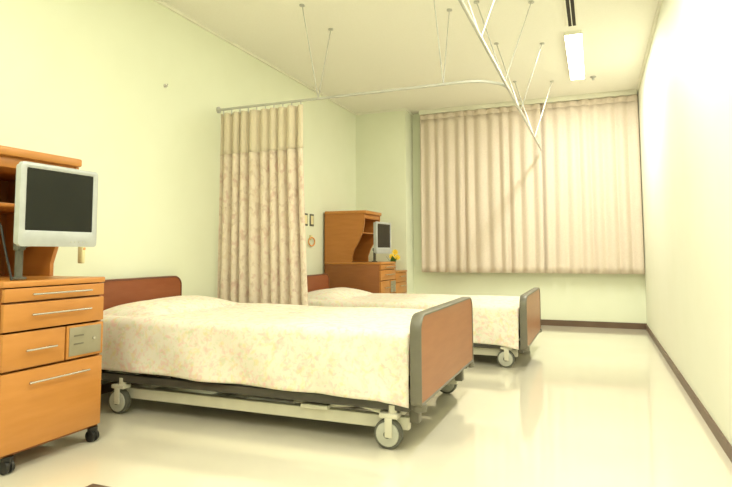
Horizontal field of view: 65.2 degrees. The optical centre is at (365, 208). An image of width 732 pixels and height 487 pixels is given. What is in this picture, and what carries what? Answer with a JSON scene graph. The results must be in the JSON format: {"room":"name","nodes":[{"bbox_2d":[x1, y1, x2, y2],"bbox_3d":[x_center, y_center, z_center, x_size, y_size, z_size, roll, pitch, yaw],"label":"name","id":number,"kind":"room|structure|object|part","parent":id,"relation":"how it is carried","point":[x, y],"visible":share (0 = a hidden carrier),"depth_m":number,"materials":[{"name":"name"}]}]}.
{"room":"hospital room","nodes":[
{"label":"hospital room","id":0,"kind":"room"},
{"bbox_2d":[0,0,355,384],"bbox_3d":[-1.626,-0.179,3.672,0.120,2.620,8.367,-2,-5,22],"label":"wall","id":1,"kind":"structure","parent":0,"point":[84,80],"depth_m":3.88,"materials":[{"name":"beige paint"}]},
{"bbox_2d":[78,247,85,262],"bbox_3d":[-1.401,0.157,2.769,0.102,0.213,0.023,-1,-4,16],"label":"handset","id":2,"kind":"object","parent":1,"relation":"attached to","point":[81,250],"visible":0.48,"depth_m":2.75,"materials":[{"name":"beige plastic"}]},
{"bbox_2d":[101,374,163,393],"bbox_3d":[-1.615,1.087,3.413,0.012,0.055,8.067,-2,-5,22],"label":"baseboard","id":3,"kind":"structure","parent":1,"relation":"attached to","point":[105,388],"depth_m":3.51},
{"bbox_2d":[153,0,413,115],"bbox_3d":[-1.257,-1.488,3.621,0.684,0.020,8.367,-2,-5,22],"label":"trim","id":4,"kind":"structure","parent":1,"relation":"attached to","point":[160,2],"depth_m":5.16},
{"bbox_2d":[305,213,307,225],"bbox_3d":[-0.629,0.110,5.969,0.012,0.130,0.090,-2,-5,22],"label":"wall switch","id":5,"kind":"object","parent":1,"relation":"attached to","point":[306,214],"visible":0.57,"depth_m":5.97,"materials":[{"name":"beige plastic"}]},
{"bbox_2d":[308,235,314,246],"bbox_3d":[-0.580,0.338,6.051,0.027,0.122,0.153,-2,-5,22],"label":"cord","id":6,"kind":"object","parent":1,"relation":"attached to","point":[310,236],"visible":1,"depth_m":6.04,"materials":[{"name":"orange plastic"}]},
{"bbox_2d":[310,214,313,225],"bbox_3d":[-0.577,0.119,6.098,0.012,0.130,0.090,-2,-5,22],"label":"wall switch","id":7,"kind":"object","parent":1,"relation":"attached to","point":[311,215],"visible":1,"depth_m":6.09,"materials":[{"name":"beige plastic"}]},
{"bbox_2d":[0,325,731,486],"bbox_3d":[-0.036,1.123,2.938,3.534,0.100,8.607,-2,-5,22],"label":"floor","id":8,"kind":"structure","parent":0,"point":[584,406],"depth_m":2.58,"materials":[{"name":"tile"}]},
{"bbox_2d":[0,145,104,474],"bbox_3d":[-1.599,0.397,2.538,0.686,1.300,0.498,-2,-5,22],"label":"cabinet","id":9,"kind":"object","parent":8,"relation":"on","point":[51,327],"visible":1,"depth_m":2.42,"materials":[{"name":"brown wood"}]},
{"bbox_2d":[0,202,14,213],"bbox_3d":[-1.707,-0.006,2.615,0.426,0.016,0.448,-2,-5,22],"label":"shelf","id":10,"kind":"object","parent":9,"relation":"attached to","point":[5,208],"depth_m":2.56,"materials":[{"name":"brown wood"}]},
{"bbox_3d":[-1.348,0.565,2.320,0.020,0.142,0.280,-2,-5,22],"label":"drawer","id":11,"kind":"part","parent":9,"relation":"part of","materials":[{"name":"brown wood"}]},
{"bbox_3d":[-1.323,0.566,2.325,0.026,0.008,0.140,-2,-5,22],"label":"handle","id":12,"kind":"part","parent":9,"relation":"part of","materials":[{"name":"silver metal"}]},
{"bbox_3d":[-1.309,0.806,2.395,0.020,0.306,0.482,-2,-5,22],"label":"cabinet door","id":13,"kind":"part","parent":9,"relation":"part of","materials":[{"name":"brown wood"}]},
{"bbox_3d":[-1.311,0.440,2.423,0.020,0.107,0.482,-2,-5,22],"label":"drawer","id":14,"kind":"part","parent":9,"relation":"part of","materials":[{"name":"brown wood"}]},
{"bbox_2d":[0,275,104,287],"bbox_3d":[-1.609,0.320,2.549,0.664,0.025,0.496,-2,-5,22],"label":"countertop","id":15,"kind":"structure","parent":9,"relation":"on","point":[31,281],"depth_m":2.44,"materials":[{"name":"brown wood"}]},
{"bbox_2d":[0,161,97,280],"bbox_3d":[-1.407,0.061,2.449,0.278,0.474,0.382,-2,-5,22],"label":"monitor","id":16,"kind":"object","parent":15,"relation":"on","point":[56,206],"visible":1,"depth_m":2.36,"materials":[{"name":"white plastic"}]},
{"bbox_3d":[-1.419,0.213,2.338,0.060,0.149,0.060,-2,-5,22],"label":"stand post","id":17,"kind":"part","parent":16,"relation":"part of","materials":[{"name":"grey plastic"}]},
{"bbox_3d":[-1.311,0.353,2.429,0.020,0.052,0.482,-2,-5,22],"label":"drawer","id":18,"kind":"part","parent":9,"relation":"part of","materials":[{"name":"brown wood"}]},
{"bbox_3d":[-1.287,0.702,2.404,0.026,0.008,0.290,-2,-5,22],"label":"handle","id":19,"kind":"part","parent":9,"relation":"part of","materials":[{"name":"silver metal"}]},
{"bbox_3d":[-1.288,0.434,2.424,0.026,0.008,0.290,-2,-5,22],"label":"handle","id":20,"kind":"part","parent":9,"relation":"part of","materials":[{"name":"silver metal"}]},
{"bbox_3d":[-1.288,0.353,2.430,0.026,0.008,0.290,-2,-5,22],"label":"handle","id":21,"kind":"part","parent":9,"relation":"part of","materials":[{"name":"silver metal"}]},
{"bbox_3d":[-1.256,0.582,2.546,0.021,0.142,0.194,-2,-5,22],"label":"lock panel","id":22,"kind":"part","parent":9,"relation":"part of","materials":[{"name":"grey metal"}]},
{"bbox_2d":[86,483,108,486],"bbox_3d":[-0.958,1.000,1.996,0.160,0.011,0.160,-2,-5,22],"label":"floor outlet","id":23,"kind":"object","parent":8,"relation":"on","point":[93,484],"visible":1,"depth_m":2.08,"materials":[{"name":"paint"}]},
{"bbox_2d":[101,276,473,448],"bbox_3d":[-0.512,0.757,3.309,2.070,0.690,1.110,-2,-5,22],"label":"hospital bed","id":24,"kind":"object","parent":8,"relation":"on","point":[441,336],"visible":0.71,"depth_m":2.79,"materials":[{"name":"brown wood"}]},
{"bbox_3d":[-1.450,0.669,3.692,0.031,0.431,0.711,-2,-5,22],"label":"board panel","id":25,"kind":"part","parent":24,"relation":"part of","materials":[{"name":"brown wood"}]},
{"bbox_3d":[-1.453,0.669,3.693,0.045,0.450,0.730,-2,-5,22],"label":"headboard","id":26,"kind":"part","parent":24,"relation":"part of","materials":[{"name":"brown wood"}]},
{"bbox_3d":[-0.714,0.881,2.820,1.950,0.040,0.030,-2,-5,22],"label":"rail","id":27,"kind":"part","parent":24,"relation":"part of","materials":[{"name":"metal"}]},
{"bbox_2d":[100,295,424,407],"bbox_3d":[-0.518,0.725,3.310,1.944,0.386,1.140,-2,-5,22],"label":"bedspread","id":28,"kind":"object","parent":24,"relation":"on","point":[362,353],"visible":0.9,"depth_m":2.81,"materials":[{"name":"white fabric"}]},
{"bbox_3d":[-0.405,0.998,3.248,1.660,0.056,0.970,-2,-5,22],"label":"frame","id":29,"kind":"part","parent":24,"relation":"part of","materials":[{"name":"beige paint"}]},
{"bbox_3d":[-0.531,0.731,3.319,1.910,0.180,0.940,-2,-5,22],"label":"mattress","id":30,"kind":"part","parent":24,"relation":"part of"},
{"bbox_3d":[0.416,0.682,2.942,0.050,0.387,1.110,-2,-5,22],"label":"footboard","id":31,"kind":"part","parent":24,"relation":"part of","materials":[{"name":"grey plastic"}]},
{"bbox_3d":[0.419,0.682,2.941,0.036,0.366,1.089,-2,-5,22],"label":"board panel","id":32,"kind":"part","parent":24,"relation":"part of","materials":[{"name":"brown wood"}]},
{"bbox_2d":[325,210,395,292],"bbox_3d":[-0.049,0.682,6.399,0.686,1.300,0.498,-2,-5,22],"label":"cabinet","id":33,"kind":"object","parent":8,"relation":"on","point":[349,237],"visible":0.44,"depth_m":6.24,"materials":[{"name":"brown wood"}]},
{"bbox_2d":[325,261,395,264],"bbox_3d":[-0.059,0.605,6.410,0.664,0.025,0.496,-2,-5,22],"label":"countertop","id":34,"kind":"structure","parent":33,"relation":"on","point":[354,262],"depth_m":6.19,"materials":[{"name":"brown wood"}]},
{"bbox_2d":[372,221,390,261],"bbox_3d":[0.128,0.356,6.154,0.176,0.425,0.376,-2,-5,22],"label":"monitor","id":35,"kind":"object","parent":34,"relation":"on","point":[381,230],"visible":1,"depth_m":6.10,"materials":[{"name":"white plastic"}]},
{"bbox_3d":[0.093,0.499,6.212,0.060,0.149,0.060,-2,-5,22],"label":"stand post","id":36,"kind":"part","parent":35,"relation":"part of","materials":[{"name":"grey plastic"}]},
{"bbox_2d":[388,249,399,261],"bbox_3d":[0.325,0.593,6.657,0.113,0.252,0.171,-4,-6,44],"label":"flower vase","id":37,"kind":"object","parent":34,"relation":"on","point":[392,259],"visible":0.81,"depth_m":6.66,"materials":[{"name":"ceramic"}]},
{"bbox_3d":[0.202,0.850,6.180,0.020,0.142,0.280,-2,-5,22],"label":"drawer","id":38,"kind":"part","parent":33,"relation":"part of","materials":[{"name":"brown wood"}]},
{"bbox_3d":[0.239,0.725,6.284,0.020,0.107,0.482,-2,-5,22],"label":"drawer","id":39,"kind":"part","parent":33,"relation":"part of","materials":[{"name":"brown wood"}]},
{"bbox_3d":[0.239,0.637,6.290,0.020,0.052,0.482,-2,-5,22],"label":"drawer","id":40,"kind":"part","parent":33,"relation":"part of","materials":[{"name":"brown wood"}]},
{"bbox_2d":[394,270,406,293],"bbox_3d":[0.140,1.048,6.820,0.651,0.630,0.429,-2,-5,22],"label":"drawer unit","id":41,"kind":"object","parent":8,"relation":"on","point":[401,275],"visible":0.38,"depth_m":6.73,"materials":[{"name":"brown wood"}]},
{"bbox_3d":[0.409,0.927,6.721,0.018,0.135,0.413,-2,-5,22],"label":"drawer","id":42,"kind":"part","parent":41,"relation":"part of","materials":[{"name":"brown wood"}]},
{"bbox_3d":[0.408,0.802,6.730,0.018,0.105,0.413,-2,-5,22],"label":"drawer","id":43,"kind":"part","parent":41,"relation":"part of","materials":[{"name":"brown wood"}]},
{"bbox_2d":[307,274,541,367],"bbox_3d":[0.419,0.910,5.030,2.070,0.635,1.110,-2,-5,22],"label":"hospital bed","id":44,"kind":"object","parent":8,"relation":"on","point":[529,304],"visible":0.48,"depth_m":4.30,"materials":[{"name":"brown wood"}]},
{"bbox_3d":[-0.519,0.850,5.411,0.031,0.431,0.711,-2,-5,22],"label":"board panel","id":45,"kind":"part","parent":44,"relation":"part of","materials":[{"name":"brown wood"}]},
{"bbox_3d":[-0.521,0.850,5.412,0.045,0.450,0.730,-2,-5,22],"label":"headboard","id":46,"kind":"part","parent":44,"relation":"part of","materials":[{"name":"brown wood"}]},
{"bbox_2d":[308,287,519,349],"bbox_3d":[0.413,0.902,5.031,1.946,0.373,1.147,-2,-5,22],"label":"bedspread","id":47,"kind":"object","parent":44,"relation":"on","point":[495,318],"visible":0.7,"depth_m":4.58,"materials":[{"name":"white fabric"}]},
{"bbox_3d":[0.217,1.035,4.541,1.950,0.040,0.030,-2,-5,22],"label":"rail","id":48,"kind":"part","parent":44,"relation":"part of","materials":[{"name":"metal"}]},
{"bbox_3d":[0.526,1.124,4.971,1.660,0.056,0.970,-2,-5,22],"label":"frame","id":49,"kind":"part","parent":44,"relation":"part of","materials":[{"name":"beige paint"}]},
{"bbox_3d":[1.347,0.863,4.661,0.050,0.387,1.110,-2,-5,22],"label":"footboard","id":50,"kind":"part","parent":44,"relation":"part of","materials":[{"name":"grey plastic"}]},
{"bbox_3d":[1.350,0.863,4.660,0.036,0.366,1.089,-2,-5,22],"label":"board panel","id":51,"kind":"part","parent":44,"relation":"part of","materials":[{"name":"brown wood"}]},
{"bbox_2d":[356,110,413,293],"bbox_3d":[0.238,0.084,7.262,0.664,2.620,0.300,-2,-5,22],"label":"wall column","id":52,"kind":"structure","parent":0,"point":[384,141],"depth_m":7.14,"materials":[{"name":"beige paint"}]},
{"bbox_2d":[161,0,658,113],"bbox_3d":[-0.046,-1.589,3.142,3.534,0.100,8.607,-2,-5,22],"label":"ceiling","id":53,"kind":"structure","parent":0,"point":[374,45],"depth_m":4.89,"materials":[{"name":"white paint"}]},
{"bbox_2d":[216,0,553,150],"bbox_3d":[-0.030,-1.129,4.275,2.453,0.645,5.740,-2,-5,22],"label":"rail","id":54,"kind":"object","parent":53,"relation":"hanging from","point":[473,22],"visible":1,"depth_m":4.07,"materials":[{"name":"white metal"}]},
{"bbox_2d":[217,102,307,304],"bbox_3d":[-0.801,0.010,4.414,0.813,1.628,0.079,-2,-5,22],"label":"privacy curtain","id":55,"kind":"object","parent":54,"relation":"hanging from","point":[262,236],"visible":0.93,"depth_m":4.40,"materials":[{"name":"fabric"}]},
{"bbox_3d":[-0.823,-0.611,4.468,0.753,0.335,0.066,-2,-5,22],"label":"netting panel","id":56,"kind":"part","parent":55,"relation":"part of","materials":[{"name":"beige fabric"}]},
{"bbox_3d":[-0.412,-1.146,4.194,0.040,0.621,0.284,-2,-5,22],"label":"hanger rod","id":57,"kind":"part","parent":54,"relation":"part of","materials":[{"name":"white metal"}]},
{"bbox_3d":[-0.316,-1.129,4.431,0.040,0.620,0.244,-2,-5,22],"label":"hanger rod","id":58,"kind":"part","parent":54,"relation":"part of","materials":[{"name":"white metal"}]},
{"bbox_3d":[0.479,-1.176,3.838,0.040,0.621,0.284,-2,-5,22],"label":"hanger rod","id":59,"kind":"part","parent":54,"relation":"part of","materials":[{"name":"white metal"}]},
{"bbox_3d":[0.575,-1.159,4.076,0.040,0.620,0.244,-2,-5,22],"label":"hanger rod","id":60,"kind":"part","parent":54,"relation":"part of","materials":[{"name":"white metal"}]},
{"bbox_3d":[0.529,-1.227,3.172,0.219,0.620,0.040,-4,-6,41],"label":"hanger rod","id":61,"kind":"part","parent":54,"relation":"part of","materials":[{"name":"white metal"}]},
{"bbox_3d":[0.746,-1.227,3.174,0.286,0.621,0.040,2,-5,-31],"label":"hanger rod","id":62,"kind":"part","parent":54,"relation":"part of","materials":[{"name":"white metal"}]},
{"bbox_3d":[0.860,-1.167,3.989,0.214,0.620,0.074,-2,-5,22],"label":"hanger rod","id":63,"kind":"part","parent":54,"relation":"part of","materials":[{"name":"white metal"}]},
{"bbox_3d":[1.180,-1.107,4.793,0.219,0.620,0.040,-4,-6,41],"label":"hanger rod","id":64,"kind":"part","parent":54,"relation":"part of","materials":[{"name":"white metal"}]},
{"bbox_3d":[1.069,-1.168,3.980,0.286,0.621,0.040,2,-5,-31],"label":"hanger rod","id":65,"kind":"part","parent":54,"relation":"part of","materials":[{"name":"white metal"}]},
{"bbox_3d":[1.619,-1.027,5.885,0.219,0.620,0.040,-4,-6,41],"label":"hanger rod","id":66,"kind":"part","parent":54,"relation":"part of","materials":[{"name":"white metal"}]},
{"bbox_3d":[1.397,-1.108,4.794,0.286,0.621,0.040,2,-5,-31],"label":"hanger rod","id":67,"kind":"part","parent":54,"relation":"part of","materials":[{"name":"white metal"}]},
{"bbox_3d":[1.835,-1.027,5.887,0.286,0.621,0.040,2,-5,-31],"label":"hanger rod","id":68,"kind":"part","parent":54,"relation":"part of","materials":[{"name":"white metal"}]},
{"bbox_2d":[419,89,636,114],"bbox_3d":[1.824,-1.249,6.748,2.485,0.052,0.032,-2,-5,22],"label":"track","id":69,"kind":"object","parent":53,"relation":"attached to","point":[625,92],"visible":1,"depth_m":6.68,"materials":[{"name":"white metal"}]},
{"bbox_2d":[420,103,543,272],"bbox_3d":[1.357,-0.224,6.860,1.452,1.965,0.053,-2,-5,22],"label":"window curtain","id":70,"kind":"object","parent":69,"relation":"hanging from","point":[482,202],"visible":0.99,"depth_m":6.84,"materials":[{"name":"fabric"}]},
{"bbox_2d":[540,94,644,273],"bbox_3d":[2.502,-0.262,6.417,1.059,1.965,0.049,-2,-5,22],"label":"window curtain","id":71,"kind":"object","parent":69,"relation":"hanging from","point":[592,191],"visible":1,"depth_m":6.40,"materials":[{"name":"fabric"}]},
{"bbox_2d":[563,0,577,27],"bbox_3d":[1.429,-1.470,4.017,0.080,0.016,1.020,-2,-5,22],"label":"ceiling vent","id":72,"kind":"object","parent":53,"relation":"in","point":[569,5],"visible":1,"depth_m":4.22,"materials":[{"name":"metal"}]},
{"bbox_2d":[564,30,584,79],"bbox_3d":[1.913,-1.376,5.220,0.142,0.028,1.312,-2,-5,22],"label":"recessed light","id":73,"kind":"object","parent":53,"relation":"in","point":[573,40],"visible":1,"depth_m":5.06,"materials":[{"name":"beige plastic"}]},
{"bbox_2d":[412,94,646,322],"bbox_3d":[1.536,0.057,6.969,3.534,2.620,0.120,-2,-5,22],"label":"wall","id":74,"kind":"structure","parent":0,"point":[563,296],"depth_m":6.59,"materials":[{"name":"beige paint"}]},
{"bbox_2d":[541,319,646,329],"bbox_3d":[1.825,1.316,6.689,2.630,0.065,0.012,-2,-5,22],"label":"baseboard","id":75,"kind":"structure","parent":74,"relation":"attached to","point":[621,325],"depth_m":6.39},
{"bbox_2d":[638,0,731,445],"bbox_3d":[1.544,-0.286,2.408,0.120,2.620,8.367,-2,-5,22],"label":"wall","id":76,"kind":"structure","parent":0,"point":[685,91],"depth_m":3.06,"materials":[{"name":"paint"}]},
{"bbox_2d":[636,0,662,93],"bbox_3d":[1.474,-1.580,2.531,0.020,0.020,8.367,-2,-5,22],"label":"trim","id":77,"kind":"structure","parent":76,"relation":"attached to","point":[659,1],"depth_m":4.77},
{"bbox_2d":[646,324,731,462],"bbox_3d":[1.486,0.994,2.330,0.010,0.055,8.355,-2,-5,22],"label":"baseboard","id":78,"kind":"structure","parent":76,"relation":"attached to","point":[726,446],"depth_m":3.04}
]}

